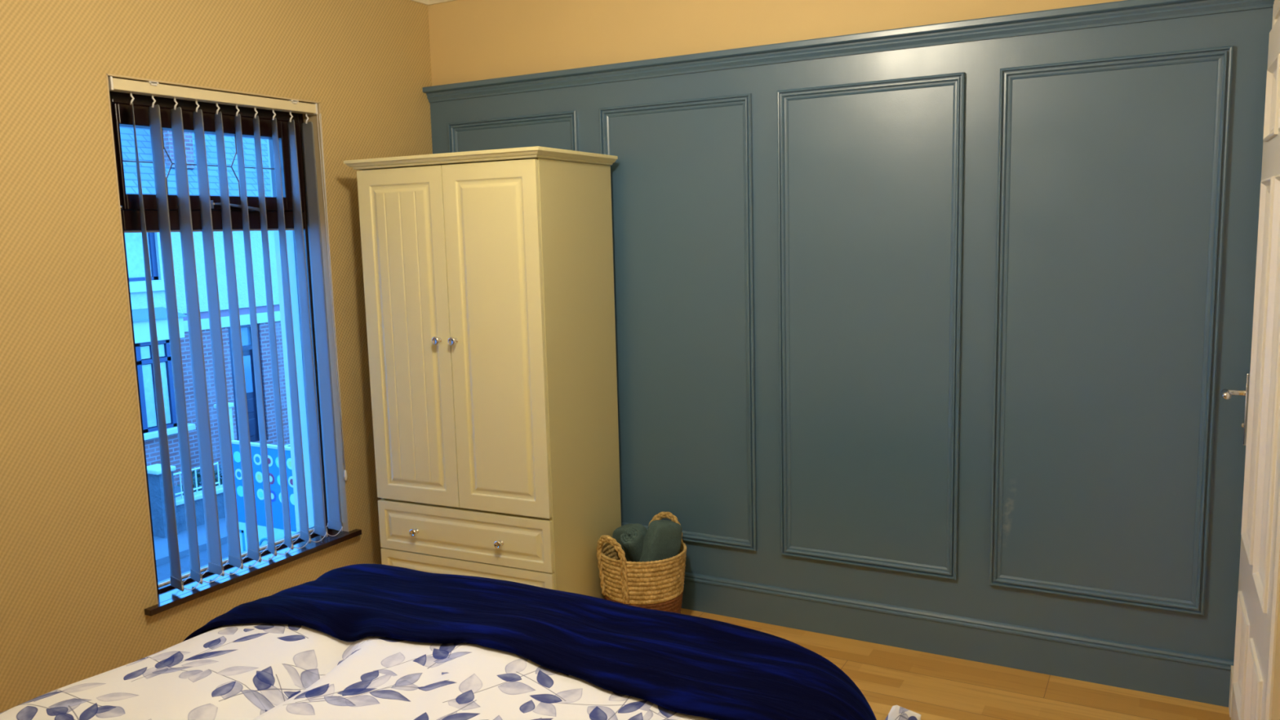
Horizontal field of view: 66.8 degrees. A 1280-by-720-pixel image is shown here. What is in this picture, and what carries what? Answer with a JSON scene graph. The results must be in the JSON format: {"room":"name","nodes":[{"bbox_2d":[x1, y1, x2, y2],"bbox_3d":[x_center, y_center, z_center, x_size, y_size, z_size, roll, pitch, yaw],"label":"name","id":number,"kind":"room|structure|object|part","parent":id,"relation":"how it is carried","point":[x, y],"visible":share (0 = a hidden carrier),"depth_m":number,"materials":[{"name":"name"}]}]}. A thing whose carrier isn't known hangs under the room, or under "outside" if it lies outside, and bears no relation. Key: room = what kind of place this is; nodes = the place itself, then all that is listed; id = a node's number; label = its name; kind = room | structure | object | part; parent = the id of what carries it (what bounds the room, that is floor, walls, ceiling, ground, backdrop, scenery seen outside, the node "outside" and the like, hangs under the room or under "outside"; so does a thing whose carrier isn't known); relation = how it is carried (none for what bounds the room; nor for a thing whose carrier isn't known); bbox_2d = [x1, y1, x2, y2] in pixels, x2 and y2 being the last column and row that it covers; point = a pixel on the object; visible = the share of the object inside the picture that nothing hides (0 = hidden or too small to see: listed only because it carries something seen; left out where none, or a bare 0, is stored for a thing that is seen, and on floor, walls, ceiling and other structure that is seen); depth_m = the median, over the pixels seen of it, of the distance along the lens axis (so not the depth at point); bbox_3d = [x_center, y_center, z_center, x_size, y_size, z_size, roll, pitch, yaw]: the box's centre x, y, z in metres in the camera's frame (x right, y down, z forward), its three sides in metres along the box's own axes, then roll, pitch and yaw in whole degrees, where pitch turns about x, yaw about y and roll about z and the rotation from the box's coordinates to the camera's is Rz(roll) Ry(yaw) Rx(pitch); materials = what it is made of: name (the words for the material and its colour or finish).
{"room":"bedroom","nodes":[
{"label":"bedroom","id":0,"kind":"room"},
{"bbox_2d":[175,468,222,497],"bbox_3d":[-6.983,1.996,15.614,0.820,0.708,0.845,3,9,29],"label":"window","id":1,"kind":"structure","parent":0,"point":[198,476],"depth_m":15.53,"materials":[{"name":"white"}]},
{"bbox_2d":[0,0,432,713],"bbox_3d":[-1.915,-0.033,2.694,0.280,2.680,4.100,3,9,29],"label":"wall","id":2,"kind":"structure","parent":0,"point":[77,577],"depth_m":2.93,"materials":[{"name":"paint"}]},
{"bbox_2d":[106,73,349,604],"bbox_3d":[-1.414,-0.083,3.402,0.090,1.676,0.835,3,9,29],"label":"reveal","id":3,"kind":"structure","parent":2,"relation":"attached to","point":[343,493],"depth_m":3.68,"materials":[{"name":"beige paint"}]},
{"bbox_2d":[109,91,361,616],"bbox_3d":[-1.435,-0.081,3.410,0.190,1.676,0.918,3,9,29],"label":"window","id":4,"kind":"structure","parent":2,"relation":"in","point":[169,597],"depth_m":3.38,"materials":[{"name":"brown wood"}]},
{"bbox_3d":[-1.483,-0.685,3.374,0.072,0.328,0.732,3,9,29],"label":"sash","id":5,"kind":"part","parent":4,"relation":"part of","materials":[{"name":"brown wood"}]},
{"bbox_2d":[107,75,346,591],"bbox_3d":[-1.397,-0.094,3.400,0.093,1.644,0.820,3,9,29],"label":"vertical blind","id":6,"kind":"object","parent":4,"relation":"attached to","point":[150,88],"visible":1,"depth_m":3.38,"materials":[{"name":"fabric"}]},
{"bbox_3d":[-1.401,0.703,3.548,0.008,0.026,0.697,3,9,29],"label":"chain","id":7,"kind":"part","parent":6,"relation":"part of","materials":[{"name":"white plastic"}]},
{"bbox_3d":[-1.334,0.708,3.494,0.008,0.026,0.706,3,9,29],"label":"chain","id":8,"kind":"part","parent":6,"relation":"part of","materials":[{"name":"white plastic"}]},
{"bbox_3d":[-1.184,-0.258,3.720,0.013,1.338,0.005,-1,8,7],"label":"pull cord","id":9,"kind":"part","parent":6,"relation":"part of","materials":[{"name":"white plastic"}]},
{"bbox_3d":[-1.178,-0.241,3.722,0.010,1.373,0.002,3,9,29],"label":"pull cord","id":10,"kind":"part","parent":6,"relation":"part of","materials":[{"name":"white plastic"}]},
{"bbox_3d":[-1.174,-0.248,3.717,0.008,1.358,0.006,3,9,29],"label":"pull cord","id":11,"kind":"part","parent":6,"relation":"part of","materials":[{"name":"white plastic"}]},
{"bbox_3d":[-1.386,0.741,3.504,0.130,0.020,0.918,3,9,29],"label":"sill","id":12,"kind":"part","parent":4,"relation":"part of","materials":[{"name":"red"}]},
{"bbox_2d":[266,138,314,532],"bbox_3d":[-1.588,-0.056,3.502,0.155,1.745,0.835,3,9,29],"label":"reveal","id":13,"kind":"structure","parent":2,"relation":"attached to","point":[289,233],"depth_m":3.87,"materials":[{"name":"paint"}]},
{"bbox_2d":[427,0,1124,85],"bbox_3d":[0.562,-0.217,3.580,3.195,2.680,0.130,3,9,29],"label":"wall","id":14,"kind":"structure","parent":0,"point":[470,40],"depth_m":3.67,"materials":[{"name":"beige paint"}]},
{"bbox_2d":[447,111,578,152],"bbox_3d":[-0.508,-0.155,4.075,0.640,1.686,0.018,3,9,29],"label":"trim","id":15,"kind":"structure","parent":14,"relation":"attached to","point":[571,116],"depth_m":3.95,"materials":[{"name":"teal paint"}]},
{"bbox_2d":[599,93,757,551],"bbox_3d":[0.142,-0.126,3.718,0.629,1.686,0.018,3,9,29],"label":"trim","id":16,"kind":"structure","parent":14,"relation":"attached to","point":[744,100],"depth_m":3.60,"materials":[{"name":"teal paint"}]},
{"bbox_2d":[430,7,1272,660],"bbox_3d":[0.465,-0.046,3.572,3.045,2.108,0.020,3,9,29],"label":"panelling","id":17,"kind":"object","parent":14,"relation":"attached to","point":[1111,171],"visible":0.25,"depth_m":3.24,"materials":[{"name":"teal paint"}]},
{"bbox_2d":[422,0,1274,102],"bbox_3d":[0.422,-1.069,3.410,3.045,0.060,0.045,3,9,29],"label":"rail","id":18,"kind":"object","parent":17,"relation":"attached to","point":[1126,11],"visible":0.89,"depth_m":3.23,"materials":[{"name":"teal paint"}]},
{"bbox_2d":[777,71,964,580],"bbox_3d":[0.783,-0.097,3.367,0.633,1.686,0.018,3,9,29],"label":"trim","id":19,"kind":"structure","parent":14,"relation":"attached to","point":[957,80],"depth_m":3.34,"materials":[{"name":"teal paint"}]},
{"bbox_2d":[681,572,1234,706],"bbox_3d":[0.482,0.928,3.685,3.045,0.147,0.019,3,9,29],"label":"baseboard","id":20,"kind":"structure","parent":14,"relation":"attached to","point":[1158,671],"depth_m":3.32,"materials":[{"name":"teal paint"}]},
{"bbox_2d":[989,45,1233,615],"bbox_3d":[1.429,-0.067,3.013,0.626,1.686,0.018,3,9,29],"label":"trim","id":21,"kind":"structure","parent":14,"relation":"attached to","point":[1224,55],"depth_m":2.97,"materials":[{"name":"teal paint"}]},
{"bbox_2d":[680,608,1231,719],"bbox_3d":[-0.461,1.311,1.997,3.045,0.120,3.950,3,9,29],"label":"floor","id":22,"kind":"structure","parent":0,"point":[934,686],"depth_m":3.12,"materials":[{"name":"brown wood"}]},
{"bbox_2d":[343,146,621,599],"bbox_3d":[-0.563,0.126,3.748,0.840,1.776,0.567,2,8,26],"label":"wardrobe","id":23,"kind":"object","parent":22,"relation":"on","point":[488,275],"visible":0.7,"depth_m":3.51,"materials":[{"name":"white wood"}]},
{"bbox_3d":[-0.852,-0.078,3.586,0.384,1.238,0.018,2,8,26],"label":"door","id":24,"kind":"part","parent":23,"relation":"part of","materials":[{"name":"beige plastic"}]},
{"bbox_3d":[-0.850,0.649,3.665,0.032,0.032,0.032,2,8,26],"label":"knob","id":25,"kind":"part","parent":23,"relation":"part of","materials":[{"name":"silver metal"}]},
{"bbox_3d":[-0.731,-0.070,3.501,0.032,0.032,0.032,2,8,26],"label":"knob","id":26,"kind":"part","parent":23,"relation":"part of","materials":[{"name":"silver metal"}]},
{"bbox_3d":[-0.666,-0.068,3.470,0.032,0.032,0.032,2,8,26],"label":"knob","id":27,"kind":"part","parent":23,"relation":"part of","materials":[{"name":"silver metal"}]},
{"bbox_3d":[-0.657,0.645,3.595,0.774,0.187,0.018,2,8,26],"label":"drawer","id":28,"kind":"part","parent":23,"relation":"part of","materials":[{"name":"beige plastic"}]},
{"bbox_3d":[-0.652,0.841,3.621,0.774,0.197,0.018,2,8,26],"label":"drawer","id":29,"kind":"part","parent":23,"relation":"part of","materials":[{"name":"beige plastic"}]},
{"bbox_3d":[-0.586,-0.738,3.634,0.840,0.033,0.567,2,8,26],"label":"cornice","id":30,"kind":"part","parent":23,"relation":"part of","materials":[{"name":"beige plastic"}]},
{"bbox_3d":[-0.503,-0.065,3.415,0.386,1.238,0.018,2,8,26],"label":"door","id":31,"kind":"part","parent":23,"relation":"part of","materials":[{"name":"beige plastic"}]},
{"bbox_3d":[-0.506,0.662,3.497,0.032,0.032,0.032,2,8,26],"label":"knob","id":32,"kind":"part","parent":23,"relation":"part of","materials":[{"name":"silver metal"}]},
{"bbox_2d":[596,511,686,613],"bbox_3d":[0.013,0.811,3.692,0.332,0.394,0.361,3,9,29],"label":"storage basket","id":33,"kind":"object","parent":22,"relation":"on","point":[659,585],"visible":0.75,"depth_m":3.56,"materials":[{"name":"beige wicker"}]},
{"bbox_3d":[-0.105,0.766,3.583,0.044,0.251,0.165,-8,10,-41],"label":"handle","id":34,"kind":"part","parent":33,"relation":"part of","materials":[{"name":"beige wicker"}]},
{"bbox_2d":[612,523,647,561],"bbox_3d":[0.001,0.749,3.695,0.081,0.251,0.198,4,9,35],"label":"rolled towel","id":35,"kind":"object","parent":33,"relation":"in","point":[632,540],"visible":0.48,"depth_m":3.62,"materials":[{"name":"grey fabric"}]},
{"bbox_2d":[639,520,682,562],"bbox_3d":[0.069,0.740,3.663,0.185,0.275,0.087,-6,9,-31],"label":"folded towel","id":36,"kind":"object","parent":33,"relation":"in","point":[662,540],"visible":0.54,"depth_m":3.63,"materials":[{"name":"grey fabric"}]},
{"bbox_3d":[0.100,0.726,3.809,0.165,0.261,0.052,4,9,34],"label":"handle","id":37,"kind":"part","parent":33,"relation":"part of","materials":[{"name":"beige wicker"}]},
{"bbox_2d":[1271,584,1279,719],"bbox_3d":[0.909,0.105,1.071,0.150,2.680,3.970,3,9,29],"label":"wall","id":38,"kind":"structure","parent":0,"point":[1276,692],"depth_m":1.98,"materials":[{"name":"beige paint"}]},
{"bbox_2d":[1228,0,1279,719],"bbox_3d":[1.541,0.097,2.397,0.022,2.074,0.990,3,9,29],"label":"trim","id":39,"kind":"structure","parent":38,"relation":"attached to","point":[1276,9],"depth_m":2.03,"materials":[{"name":"white paint"}]},
{"bbox_3d":[-0.578,-1.351,1.699,3.475,0.120,4.200,3,9,29],"label":"ceiling","id":40,"kind":"structure","parent":0,"visible":0},
{"bbox_2d":[409,0,456,5],"bbox_3d":[-0.525,-1.240,1.669,3.045,0.095,3.970,3,9,29],"label":"coving","id":41,"kind":"structure","parent":40,"relation":"attached to","point":[427,2],"depth_m":4.09,"materials":[{"name":"beige paint"}]},
{"bbox_3d":[1.590,0.127,2.365,0.100,2.020,0.865,3,9,29],"label":"lining","id":42,"kind":"object","parent":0,"visible":0},
{"bbox_2d":[1220,16,1279,719],"bbox_3d":[1.523,0.143,2.404,0.110,1.969,0.818,2,8,28],"label":"door","id":43,"kind":"structure","parent":42,"relation":"attached to","point":[1260,425],"depth_m":2.41,"materials":[{"name":"white paint"}]},
{"bbox_3d":[1.661,0.096,2.713,0.066,0.026,0.106,2,8,28],"label":"lever","id":44,"kind":"part","parent":43,"relation":"part of","materials":[{"name":"silver metal"}]},
{"bbox_3d":[-0.646,1.075,1.604,1.320,0.460,1.990,3,9,29],"label":"bed","id":45,"kind":"object","parent":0,"visible":0},
{"bbox_2d":[0,622,920,719],"bbox_3d":[-0.642,0.973,1.696,1.887,0.540,2.285,3,9,29],"label":"duvet","id":46,"kind":"object","parent":45,"relation":"on","point":[251,671],"visible":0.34,"depth_m":2.04,"materials":[{"name":"white fabric"}]},
{"bbox_2d":[182,564,876,719],"bbox_3d":[-0.263,0.876,2.304,1.782,0.565,0.692,3,9,29],"label":"throw blanket","id":47,"kind":"object","parent":46,"relation":"on","point":[687,664],"visible":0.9,"depth_m":2.19,"materials":[{"name":"blue fabric"}]},
{"label":"outside","id":48,"kind":"structure","parent":0,"visible":0},
{"bbox_2d":[153,464,226,566],"bbox_3d":[-7.474,2.364,16.397,5.000,0.200,30.000,3,9,29],"label":"pavement","id":49,"kind":"structure","parent":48,"point":[161,546],"depth_m":13.84,"materials":[{"name":"concrete"}]},
{"bbox_2d":[146,463,178,538],"bbox_3d":[-6.933,2.044,14.047,0.420,1.020,0.308,3,9,29],"label":"gate pier","id":50,"kind":"structure","parent":49,"relation":"on","point":[155,486],"depth_m":13.97,"materials":[{"name":"concrete"}]},
{"bbox_2d":[120,126,289,486],"bbox_3d":[-8.994,-2.013,18.903,3.980,7.900,22.000,3,9,29],"label":"house","id":51,"kind":"structure","parent":49,"relation":"on","point":[134,244],"depth_m":18.10,"materials":[{"name":"red brick"}]},
{"bbox_3d":[-9.033,-1.900,16.491,0.020,1.050,1.510,3,9,29],"label":"pane","id":52,"kind":"part","parent":51,"relation":"part of","materials":[{"name":"glass"}]},
{"bbox_3d":[-8.362,-0.126,16.403,0.020,0.210,0.180,3,9,29],"label":"bay pane","id":53,"kind":"part","parent":51,"relation":"part of","materials":[{"name":"glass"}]},
{"bbox_3d":[-8.342,0.608,16.500,0.020,1.070,0.180,3,9,29],"label":"bay pane","id":54,"kind":"part","parent":51,"relation":"part of","materials":[{"name":"glass"}]},
{"bbox_3d":[-8.235,-0.160,16.632,0.020,0.210,0.190,3,9,29],"label":"bay pane","id":55,"kind":"part","parent":51,"relation":"part of","materials":[{"name":"glass"}]},
{"bbox_3d":[-8.215,0.574,16.729,0.020,1.070,0.190,3,9,29],"label":"bay pane","id":56,"kind":"part","parent":51,"relation":"part of","materials":[{"name":"glass"}]},
{"bbox_3d":[-7.764,0.478,19.083,0.160,2.350,0.740,3,9,29],"label":"door frame","id":57,"kind":"part","parent":51,"relation":"part of","materials":[{"name":"black paint"}]},
{"bbox_3d":[-7.763,0.290,19.054,0.015,0.730,0.340,3,9,29],"label":"door pane","id":58,"kind":"part","parent":51,"relation":"part of","materials":[{"name":"grey glass"}]},
{"bbox_3d":[-7.744,0.914,19.136,0.020,0.270,0.320,3,9,29],"label":"door panel","id":59,"kind":"part","parent":51,"relation":"part of","materials":[{"name":"black paint"}]},
{"bbox_3d":[-7.784,0.700,19.127,0.060,1.900,0.460,3,9,29],"label":"door","id":60,"kind":"part","parent":51,"relation":"part of","materials":[{"name":"black paint"}]},
{"bbox_3d":[-7.732,1.345,19.192,0.020,0.340,0.320,3,9,29],"label":"door panel","id":61,"kind":"part","parent":51,"relation":"part of","materials":[{"name":"black paint"}]},
{"bbox_2d":[213,402,234,440],"bbox_3d":[-7.222,1.461,16.989,0.200,1.420,0.260,3,9,29],"label":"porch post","id":62,"kind":"object","parent":49,"relation":"on","point":[230,404],"visible":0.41,"depth_m":16.96,"materials":[{"name":"paint"}]},
{"bbox_2d":[173,444,289,531],"bbox_3d":[-5.828,1.822,16.107,0.240,0.860,4.380,3,9,29],"label":"wall","id":63,"kind":"structure","parent":49,"relation":"on","point":[198,501],"depth_m":14.56,"materials":[{"name":"concrete"}]},
{"bbox_3d":[-6.662,1.812,14.585,0.025,0.395,0.801,3,9,29],"label":"railing","id":64,"kind":"part","parent":63,"relation":"part of","materials":[{"name":"white metal"}]},
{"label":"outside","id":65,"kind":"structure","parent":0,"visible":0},
{"bbox_2d":[156,542,228,582],"bbox_3d":[-1.638,2.673,13.202,8.320,0.110,30.000,3,9,29],"label":"road","id":66,"kind":"structure","parent":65,"point":[163,573],"depth_m":13.10,"materials":[{"name":"asphalt"}]},
{"bbox_2d":[231,440,296,552],"bbox_3d":[-4.678,1.928,12.416,1.330,1.735,0.500,3,9,29],"label":"gate","id":67,"kind":"object","parent":66,"relation":"on","point":[273,455],"visible":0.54,"depth_m":12.37,"materials":[{"name":"blue metal"}]},
{"bbox_3d":[-4.677,2.419,12.459,1.310,0.570,0.050,3,9,29],"label":"panel","id":68,"kind":"part","parent":67,"relation":"part of","materials":[{"name":"teal"}]}
]}

